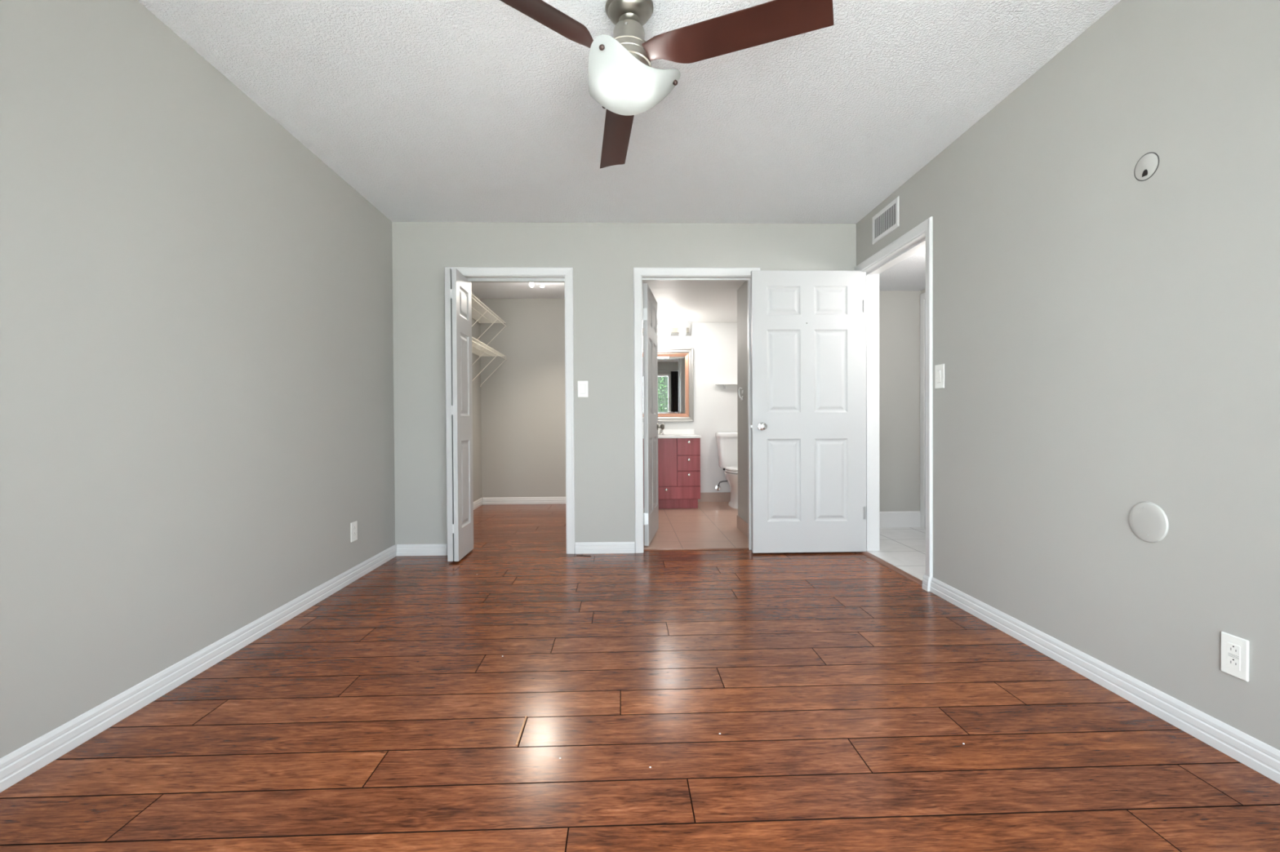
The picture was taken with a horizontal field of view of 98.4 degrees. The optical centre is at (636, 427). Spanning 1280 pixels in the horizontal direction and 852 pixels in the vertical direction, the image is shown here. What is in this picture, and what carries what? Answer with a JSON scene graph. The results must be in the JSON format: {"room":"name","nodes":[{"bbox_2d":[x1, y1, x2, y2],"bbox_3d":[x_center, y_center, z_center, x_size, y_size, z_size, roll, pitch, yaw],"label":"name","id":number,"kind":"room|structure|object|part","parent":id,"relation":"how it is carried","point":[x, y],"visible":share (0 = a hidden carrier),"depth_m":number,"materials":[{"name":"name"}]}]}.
{"room":"empty bedroom","nodes":[
{"label":"empty bedroom","id":0,"kind":"room"},
{"bbox_2d":[0,0,481,758],"bbox_3d":[-1.809,-0.267,3.045,0.120,2.440,7.250,0,1,-2],"label":"wall","id":1,"kind":"structure","parent":0,"point":[197,412],"depth_m":1.98,"materials":[{"name":"grey paint"}]},
{"bbox_2d":[0,544,396,792],"bbox_3d":[-1.702,0.923,1.809,0.014,0.082,4.489,0,1,-2],"label":"baseboard","id":2,"kind":"structure","parent":1,"relation":"attached to","point":[15,766],"depth_m":1.95,"materials":[{"name":"white paint"}]},
{"bbox_2d":[350,520,357,542],"bbox_3d":[-1.750,0.645,3.424,0.007,0.120,0.078,0,1,-2],"label":"wall outlet","id":3,"kind":"object","parent":1,"relation":"attached to","point":[353,526],"visible":1,"depth_m":3.42,"materials":[{"name":"white plastic"}]},
{"bbox_2d":[353,525,355,537],"bbox_3d":[-1.748,0.645,3.424,0.002,0.068,0.034,0,1,-2],"label":"receptacle","id":4,"kind":"object","parent":3,"relation":"attached to","point":[354,526],"depth_m":3.42,"materials":[{"name":"white plastic"}]},
{"bbox_2d":[473,497,482,510],"bbox_3d":[-1.798,0.887,5.372,0.014,0.082,2.379,0,1,-2],"label":"baseboard","id":5,"kind":"structure","parent":1,"relation":"attached to","point":[478,503],"depth_m":6.34,"materials":[{"name":"white paint"}]},
{"bbox_2d":[471,293,506,351],"bbox_3d":[-1.664,-1.044,5.539,0.312,0.372,1.988,0,1,-2],"label":"wire shelf","id":6,"kind":"object","parent":1,"relation":"attached to","point":[494,314],"visible":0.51,"depth_m":5.89,"materials":[{"name":"white metal"}]},
{"bbox_3d":[-1.664,-1.202,5.538,0.309,0.044,1.985,0,1,-2],"label":"rail","id":7,"kind":"part","parent":6,"relation":"part of","materials":[{"name":"white plastic"}]},
{"bbox_2d":[471,337,506,386],"bbox_3d":[-1.662,-0.651,5.543,0.312,0.372,1.988,0,1,-2],"label":"wire shelf","id":8,"kind":"object","parent":1,"relation":"attached to","point":[476,351],"visible":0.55,"depth_m":6.07,"materials":[{"name":"white metal"}]},
{"bbox_3d":[-1.662,-0.809,5.542,0.309,0.044,1.985,0,1,-2],"label":"rail","id":9,"kind":"part","parent":8,"relation":"part of","materials":[{"name":"white plastic"}]},
{"bbox_2d":[480,298,737,497],"bbox_3d":[-0.114,-0.314,6.657,3.465,2.440,0.120,0,1,-2],"label":"wall","id":10,"kind":"structure","parent":0,"point":[523,406],"depth_m":6.57,"materials":[{"name":"grey paint"}]},
{"bbox_2d":[482,497,565,504],"bbox_3d":[-1.028,0.871,6.577,1.591,0.082,0.014,0,1,-2],"label":"baseboard","id":11,"kind":"structure","parent":10,"relation":"attached to","point":[489,500],"depth_m":6.57,"materials":[{"name":"white paint"}]},
{"bbox_2d":[642,324,690,336],"bbox_3d":[0.284,-1.159,6.534,0.734,0.142,0.127,0,1,-2],"label":"vanity light","id":12,"kind":"object","parent":10,"relation":"attached to","point":[663,330],"visible":0.56,"depth_m":6.57,"materials":[{"name":"silver metal"}]},
{"bbox_2d":[665,324,671,335],"bbox_3d":[0.373,-1.149,6.518,0.060,0.122,0.090,0,1,-2],"label":"socket","id":13,"kind":"object","parent":12,"relation":"attached to","point":[668,326],"depth_m":6.48,"materials":[{"name":"white plastic"}]},
{"bbox_2d":[680,324,685,335],"bbox_3d":[0.553,-1.150,6.523,0.060,0.122,0.090,0,1,-2],"label":"socket","id":14,"kind":"object","parent":12,"relation":"attached to","point":[682,326],"depth_m":6.48,"materials":[{"name":"white"}]},
{"bbox_2d":[642,348,693,422],"bbox_3d":[0.289,-0.502,6.588,0.789,0.879,0.032,0,1,-2],"label":"wall mirror","id":15,"kind":"object","parent":10,"relation":"attached to","point":[675,366],"visible":0.62,"depth_m":6.60,"materials":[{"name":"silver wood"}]},
{"bbox_2d":[642,356,685,413],"bbox_3d":[0.289,-0.502,6.599,0.589,0.679,0.008,0,1,-2],"label":"mirror glass","id":16,"kind":"object","parent":15,"relation":"attached to","point":[671,370],"depth_m":6.60,"materials":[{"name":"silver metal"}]},
{"bbox_2d":[657,429,694,435],"bbox_3d":[0.287,0.058,6.600,0.812,0.063,0.021,0,1,-2],"label":"backsplash","id":17,"kind":"structure","parent":10,"relation":"attached to","point":[667,432],"depth_m":6.59,"materials":[{"name":"white stone"}]},
{"bbox_2d":[697,492,730,502],"bbox_3d":[1.164,0.837,6.638,0.925,0.112,0.010,0,1,-2],"label":"baseboard","id":18,"kind":"structure","parent":10,"relation":"attached to","point":[704,496],"depth_m":6.63,"materials":[{"name":"beige tile"}]},
{"bbox_2d":[715,480,727,490],"bbox_3d":[1.039,0.619,6.601,0.190,0.287,0.068,0,1,3],"label":"water valve","id":19,"kind":"object","parent":10,"relation":"attached to","point":[717,487],"visible":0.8,"depth_m":6.59,"materials":[{"name":"silver metal"}]},
{"bbox_2d":[715,383,737,388],"bbox_3d":[1.185,-0.489,6.575,0.472,0.053,0.107,0,1,-2],"label":"wall shelf","id":20,"kind":"object","parent":10,"relation":"attached to","point":[723,384],"visible":0.56,"depth_m":6.59,"materials":[{"name":"white wood"}]},
{"bbox_2d":[391,222,856,553],"bbox_3d":[-0.067,-0.288,4.152,3.423,2.440,0.130,0,1,-2],"label":"wall","id":21,"kind":"structure","parent":0,"point":[602,257],"depth_m":4.07,"materials":[{"name":"grey paint"}]},
{"bbox_2d":[396,543,447,555],"bbox_3d":[-1.574,0.899,4.051,0.363,0.082,0.014,0,1,-2],"label":"baseboard","id":22,"kind":"structure","parent":21,"relation":"attached to","point":[434,549],"depth_m":4.05,"materials":[{"name":"white paint"}]},
{"bbox_2d":[444,268,473,561],"bbox_3d":[-1.279,-0.085,4.006,0.075,2.022,0.392,0,1,-2],"label":"door","id":23,"kind":"structure","parent":21,"relation":"in","point":[458,291],"depth_m":3.86,"materials":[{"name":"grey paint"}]},
{"bbox_2d":[444,266,574,554],"bbox_3d":[-0.930,-0.119,4.122,0.936,2.109,0.146,0,1,-2],"label":"trim","id":24,"kind":"structure","parent":21,"relation":"attached to","point":[473,274],"depth_m":4.06,"materials":[{"name":"white paint"}]},
{"bbox_2d":[577,381,587,397],"bbox_3d":[-0.395,-0.282,4.072,0.076,0.120,0.011,0,1,-2],"label":"light switch","id":25,"kind":"object","parent":21,"relation":"attached to","point":[582,385],"visible":1,"depth_m":4.07,"materials":[{"name":"white plastic"}]},
{"bbox_2d":[575,542,635,554],"bbox_3d":[-0.233,0.891,4.087,0.440,0.082,0.014,0,1,-2],"label":"baseboard","id":26,"kind":"structure","parent":21,"relation":"attached to","point":[581,548],"depth_m":4.08,"materials":[{"name":"white paint"}]},
{"bbox_2d":[642,283,664,546],"bbox_3d":[0.150,-0.099,4.591,0.101,2.022,0.733,0,1,9],"label":"door","id":27,"kind":"structure","parent":21,"relation":"in","point":[651,426],"depth_m":4.44,"materials":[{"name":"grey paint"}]},
{"bbox_3d":[0.216,-0.006,4.893,0.066,0.064,0.064,0,1,8],"label":"knob","id":28,"kind":"part","parent":27,"relation":"part of","materials":[{"name":"silver metal"}]},
{"bbox_2d":[643,547,749,551],"bbox_3d":[0.458,0.924,4.186,0.814,0.008,0.026,0,1,-2],"label":"trim","id":29,"kind":"structure","parent":21,"relation":"attached to","point":[735,548],"depth_m":4.18,"materials":[{"name":"brown wood"}]},
{"bbox_2d":[633,267,759,553],"bbox_3d":[0.453,-0.127,4.160,0.942,2.109,0.146,0,1,-2],"label":"trim","id":30,"kind":"structure","parent":21,"relation":"attached to","point":[640,274],"depth_m":4.08,"materials":[{"name":"white paint"}]},
{"bbox_2d":[137,0,1120,298],"bbox_3d":[-0.030,-1.548,3.080,3.693,0.100,7.250,0,1,-2],"label":"ceiling","id":31,"kind":"structure","parent":0,"point":[429,110],"depth_m":2.51,"materials":[{"name":"white paint"}]},
{"bbox_2d":[528,282,545,288],"bbox_3d":[-0.980,-1.467,5.616,0.400,0.101,0.071,0,1,-2],"label":"track light","id":32,"kind":"object","parent":31,"relation":"attached to","point":[531,285],"visible":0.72,"depth_m":5.60,"materials":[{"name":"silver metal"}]},
{"bbox_2d":[499,0,833,168],"bbox_3d":[-0.007,-1.303,2.058,1.221,0.387,1.121,0,1,-2],"label":"ceiling fan","id":33,"kind":"object","parent":31,"relation":"hanging from","point":[622,78],"visible":1,"depth_m":1.84,"materials":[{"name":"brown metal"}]},
{"bbox_3d":[-0.327,-1.307,1.715,0.613,0.082,0.119,-1,1,-37],"label":"blade","id":34,"kind":"part","parent":33,"relation":"part of","materials":[{"name":"brown wood"}]},
{"bbox_3d":[-0.076,-1.255,2.307,0.119,0.080,0.613,0,1,-7],"label":"blade","id":35,"kind":"part","parent":33,"relation":"part of","materials":[{"name":"brown wood"}]},
{"bbox_3d":[-0.006,-1.185,1.936,0.322,0.155,0.338,0,1,-2],"label":"lamp shade","id":36,"kind":"part","parent":33,"relation":"part of","materials":[{"name":"white glass"}]},
{"bbox_3d":[0.313,-1.281,1.793,0.612,0.053,0.114,0,1,23],"label":"blade","id":37,"kind":"part","parent":33,"relation":"part of","materials":[{"name":"brown wood"}]},
{"bbox_2d":[0,502,1279,851],"bbox_3d":[0.396,0.987,3.122,4.478,0.106,7.200,0,1,-2],"label":"floor","id":38,"kind":"structure","parent":0,"point":[843,695],"depth_m":1.73,"materials":[{"name":"brown wood"}]},
{"bbox_2d":[643,438,700,508],"bbox_3d":[0.301,0.510,6.328,0.796,0.782,0.574,0,1,-2],"label":"vanity cabinet","id":39,"kind":"object","parent":38,"relation":"on","point":[678,459],"visible":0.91,"depth_m":6.07,"materials":[{"name":"red wood"}]},
{"bbox_3d":[0.044,0.388,6.068,0.261,0.523,0.018,0,1,-2],"label":"door","id":40,"kind":"part","parent":39,"relation":"part of","materials":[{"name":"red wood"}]},
{"bbox_3d":[0.310,0.386,6.075,0.265,0.523,0.018,0,1,-2],"label":"door","id":41,"kind":"part","parent":39,"relation":"part of","materials":[{"name":"red wood"}]},
{"bbox_3d":[0.309,0.722,6.079,0.789,0.137,0.018,0,1,-2],"label":"drawer","id":42,"kind":"part","parent":39,"relation":"part of","materials":[{"name":"red wood"}]},
{"bbox_2d":[657,429,701,438],"bbox_3d":[0.296,0.074,6.329,0.816,0.090,0.563,0,1,-2],"label":"countertop","id":43,"kind":"structure","parent":39,"relation":"on","point":[669,433],"depth_m":6.59,"materials":[{"name":"white stone"}]},
{"bbox_2d":[657,427,665,435],"bbox_3d":[0.293,0.044,6.431,0.090,0.094,0.190,0,1,-2],"label":"faucet","id":44,"kind":"object","parent":43,"relation":"on","point":[661,433],"visible":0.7,"depth_m":6.46,"materials":[{"name":"silver metal"}]},
{"bbox_3d":[0.577,0.565,6.085,0.251,0.162,0.018,0,1,-2],"label":"drawer","id":45,"kind":"part","parent":39,"relation":"part of","materials":[{"name":"red wood"}]},
{"bbox_3d":[0.576,0.395,6.083,0.251,0.166,0.018,0,1,-2],"label":"drawer","id":46,"kind":"part","parent":39,"relation":"part of","materials":[{"name":"red wood"}]},
{"bbox_3d":[0.575,0.215,6.081,0.251,0.183,0.018,0,1,-2],"label":"drawer","id":47,"kind":"part","parent":39,"relation":"part of","materials":[{"name":"red wood"}]},
{"bbox_2d":[715,432,737,509],"bbox_3d":[1.173,0.480,6.244,0.450,0.834,0.754,0,1,-2],"label":"toilet","id":48,"kind":"object","parent":38,"relation":"on","point":[726,442],"visible":0.51,"depth_m":6.42,"materials":[{"name":"white ceramic"}]},
{"bbox_3d":[1.164,0.087,6.511,0.450,0.055,0.212,0,1,-2],"label":"tank lid","id":49,"kind":"part","parent":48,"relation":"part of","materials":[{"name":"white ceramic"}]},
{"bbox_3d":[1.165,0.296,6.520,0.430,0.360,0.195,0,1,-2],"label":"tank","id":50,"kind":"part","parent":48,"relation":"part of","materials":[{"name":"white ceramic"}]},
{"bbox_3d":[1.176,0.697,6.197,0.368,0.402,0.648,0,1,-2],"label":"bowl","id":51,"kind":"part","parent":48,"relation":"part of","materials":[{"name":"white ceramic"}]},
{"bbox_3d":[1.177,0.482,6.116,0.372,0.020,0.497,0,1,-2],"label":"seat","id":52,"kind":"part","parent":48,"relation":"part of","materials":[{"name":"white plastic"}]},
{"bbox_3d":[1.177,0.456,6.116,0.372,0.024,0.498,0,1,-2],"label":"seat lid","id":53,"kind":"part","parent":48,"relation":"part of","materials":[{"name":"white plastic"}]},
{"bbox_2d":[642,280,744,322],"bbox_3d":[0.766,-1.379,5.419,1.760,0.275,2.380,0,1,-2],"label":"ceiling","id":54,"kind":"structure","parent":0,"point":[677,301],"depth_m":5.41,"materials":[{"name":"white paint"}]},
{"bbox_2d":[737,281,748,537],"bbox_3d":[0.972,-0.157,4.629,0.110,2.155,0.765,0,1,-2],"label":"wall","id":55,"kind":"structure","parent":0,"point":[742,292],"depth_m":4.79,"materials":[{"name":"grey paint"}]},
{"bbox_2d":[738,387,743,400],"bbox_3d":[0.902,-0.288,4.775,0.040,0.117,0.036,0,1,-2],"label":"robe hook","id":56,"kind":"object","parent":55,"relation":"attached to","point":[741,399],"visible":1,"depth_m":4.77,"materials":[{"name":"silver metal"}]},
{"bbox_2d":[879,290,921,511],"bbox_3d":[2.224,-0.310,5.039,0.905,2.440,0.100,0,1,-2],"label":"wall","id":57,"kind":"structure","parent":0,"point":[899,310],"depth_m":4.99,"materials":[{"name":"grey paint"}]},
{"bbox_2d":[880,511,920,527],"bbox_3d":[2.174,0.834,4.992,0.789,0.144,0.014,0,1,-2],"label":"baseboard","id":58,"kind":"structure","parent":57,"relation":"attached to","point":[900,518],"depth_m":4.99,"materials":[{"name":"white paint"}]},
{"bbox_2d":[879,247,925,290],"bbox_3d":[2.204,-1.362,3.712,0.805,0.290,2.530,0,1,-2],"label":"ceiling","id":59,"kind":"structure","parent":0,"point":[908,274],"depth_m":4.45,"materials":[{"name":"white paint"}]},
{"bbox_2d":[856,0,1279,750],"bbox_3d":[1.781,-0.276,1.891,0.150,2.440,4.750,0,1,-2],"label":"wall","id":60,"kind":"structure","parent":0,"point":[1106,340],"depth_m":1.94,"materials":[{"name":"grey paint"}]},
{"bbox_2d":[750,271,866,553],"bbox_3d":[1.254,-0.113,4.030,0.846,2.050,0.152,0,1,-2],"label":"door","id":61,"kind":"structure","parent":60,"relation":"in","point":[808,328],"depth_m":4.02,"materials":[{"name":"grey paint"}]},
{"bbox_3d":[0.911,-0.006,3.981,0.064,0.064,0.066,0,1,-2],"label":"knob","id":62,"kind":"part","parent":61,"relation":"part of","materials":[{"name":"silver metal"}]},
{"bbox_2d":[872,195,899,244],"bbox_3d":[1.647,-1.365,3.663,0.008,0.189,0.364,0,1,-2],"label":"air vent","id":63,"kind":"object","parent":60,"relation":"in","point":[887,220],"visible":1,"depth_m":3.64,"materials":[{"name":"white metal"}]},
{"bbox_2d":[859,551,922,586],"bbox_3d":[1.688,0.921,3.652,0.056,0.010,0.910,0,1,-2],"label":"trim","id":64,"kind":"structure","parent":60,"relation":"attached to","point":[882,562],"depth_m":3.60,"materials":[{"name":"brown wood"}]},
{"bbox_2d":[854,216,933,586],"bbox_3d":[1.735,-0.133,3.643,0.182,2.119,1.040,0,1,-2],"label":"trim","id":65,"kind":"structure","parent":60,"relation":"attached to","point":[921,237],"depth_m":3.99,"materials":[{"name":"white paint"}]},
{"bbox_3d":[1.818,-0.136,3.645,0.016,2.114,1.040,0,1,-2],"label":"casing","id":66,"kind":"part","parent":65,"relation":"part of","materials":[{"name":"white paint"}]},
{"bbox_2d":[922,574,929,591],"bbox_3d":[1.657,0.890,3.161,0.013,0.082,0.057,0,1,-2],"label":"baseboard","id":67,"kind":"structure","parent":60,"relation":"attached to","point":[926,580],"depth_m":3.15,"materials":[{"name":"white paint"}]},
{"bbox_2d":[934,364,944,389],"bbox_3d":[1.669,-0.280,3.045,0.011,0.132,0.086,0,1,-2],"label":"light switch","id":68,"kind":"object","parent":60,"relation":"attached to","point":[939,369],"visible":1,"depth_m":3.04,"materials":[{"name":"white plastic"}]},
{"bbox_2d":[929,577,1279,783],"bbox_3d":[1.720,0.908,1.395,0.014,0.082,3.478,0,1,-2],"label":"baseboard","id":69,"kind":"structure","parent":60,"relation":"attached to","point":[1257,755],"depth_m":1.88,"materials":[{"name":"white paint"}]},
{"bbox_2d":[1133,152,1159,181],"bbox_3d":[1.702,-0.870,1.845,0.003,0.088,0.088,0,1,-2],"label":"cover plate","id":70,"kind":"object","parent":60,"relation":"attached to","point":[1147,166],"visible":1,"depth_m":1.84,"materials":[{"name":"grey paint"}]},
{"bbox_2d":[1128,502,1168,542],"bbox_3d":[1.705,0.316,1.844,0.011,0.135,0.135,0,1,-2],"label":"cover plate","id":71,"kind":"object","parent":60,"relation":"attached to","point":[1148,522],"visible":1,"depth_m":1.83,"materials":[{"name":"grey paint"}]},
{"bbox_2d":[1220,631,1248,681],"bbox_3d":[1.716,0.656,1.585,0.007,0.117,0.071,0,1,-2],"label":"wall outlet","id":72,"kind":"object","parent":60,"relation":"attached to","point":[1234,653],"visible":1,"depth_m":1.58,"materials":[{"name":"white plastic"}]},
{"bbox_2d":[1226,642,1239,670],"bbox_3d":[1.714,0.656,1.585,0.002,0.068,0.034,0,1,-2],"label":"receptacle","id":73,"kind":"object","parent":72,"relation":"attached to","point":[1233,648],"depth_m":1.58,"materials":[{"name":"white plastic"}]},
{"bbox_3d":[2.662,-0.299,3.735,0.100,2.440,2.530,0,1,-2],"label":"wall","id":74,"kind":"structure","parent":0,"visible":0},
{"bbox_2d":[920,292,925,528],"bbox_3d":[2.584,-0.144,4.511,0.016,2.104,0.970,0,1,-2],"label":"trim","id":75,"kind":"structure","parent":74,"relation":"attached to","point":[922,296],"depth_m":4.95,"materials":[{"name":"white paint"}]},
{"bbox_3d":[2.590,-0.113,4.511,0.004,2.039,0.842,0,1,-2],"label":"door","id":76,"kind":"part","parent":75,"relation":"part of","materials":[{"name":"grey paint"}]}
]}

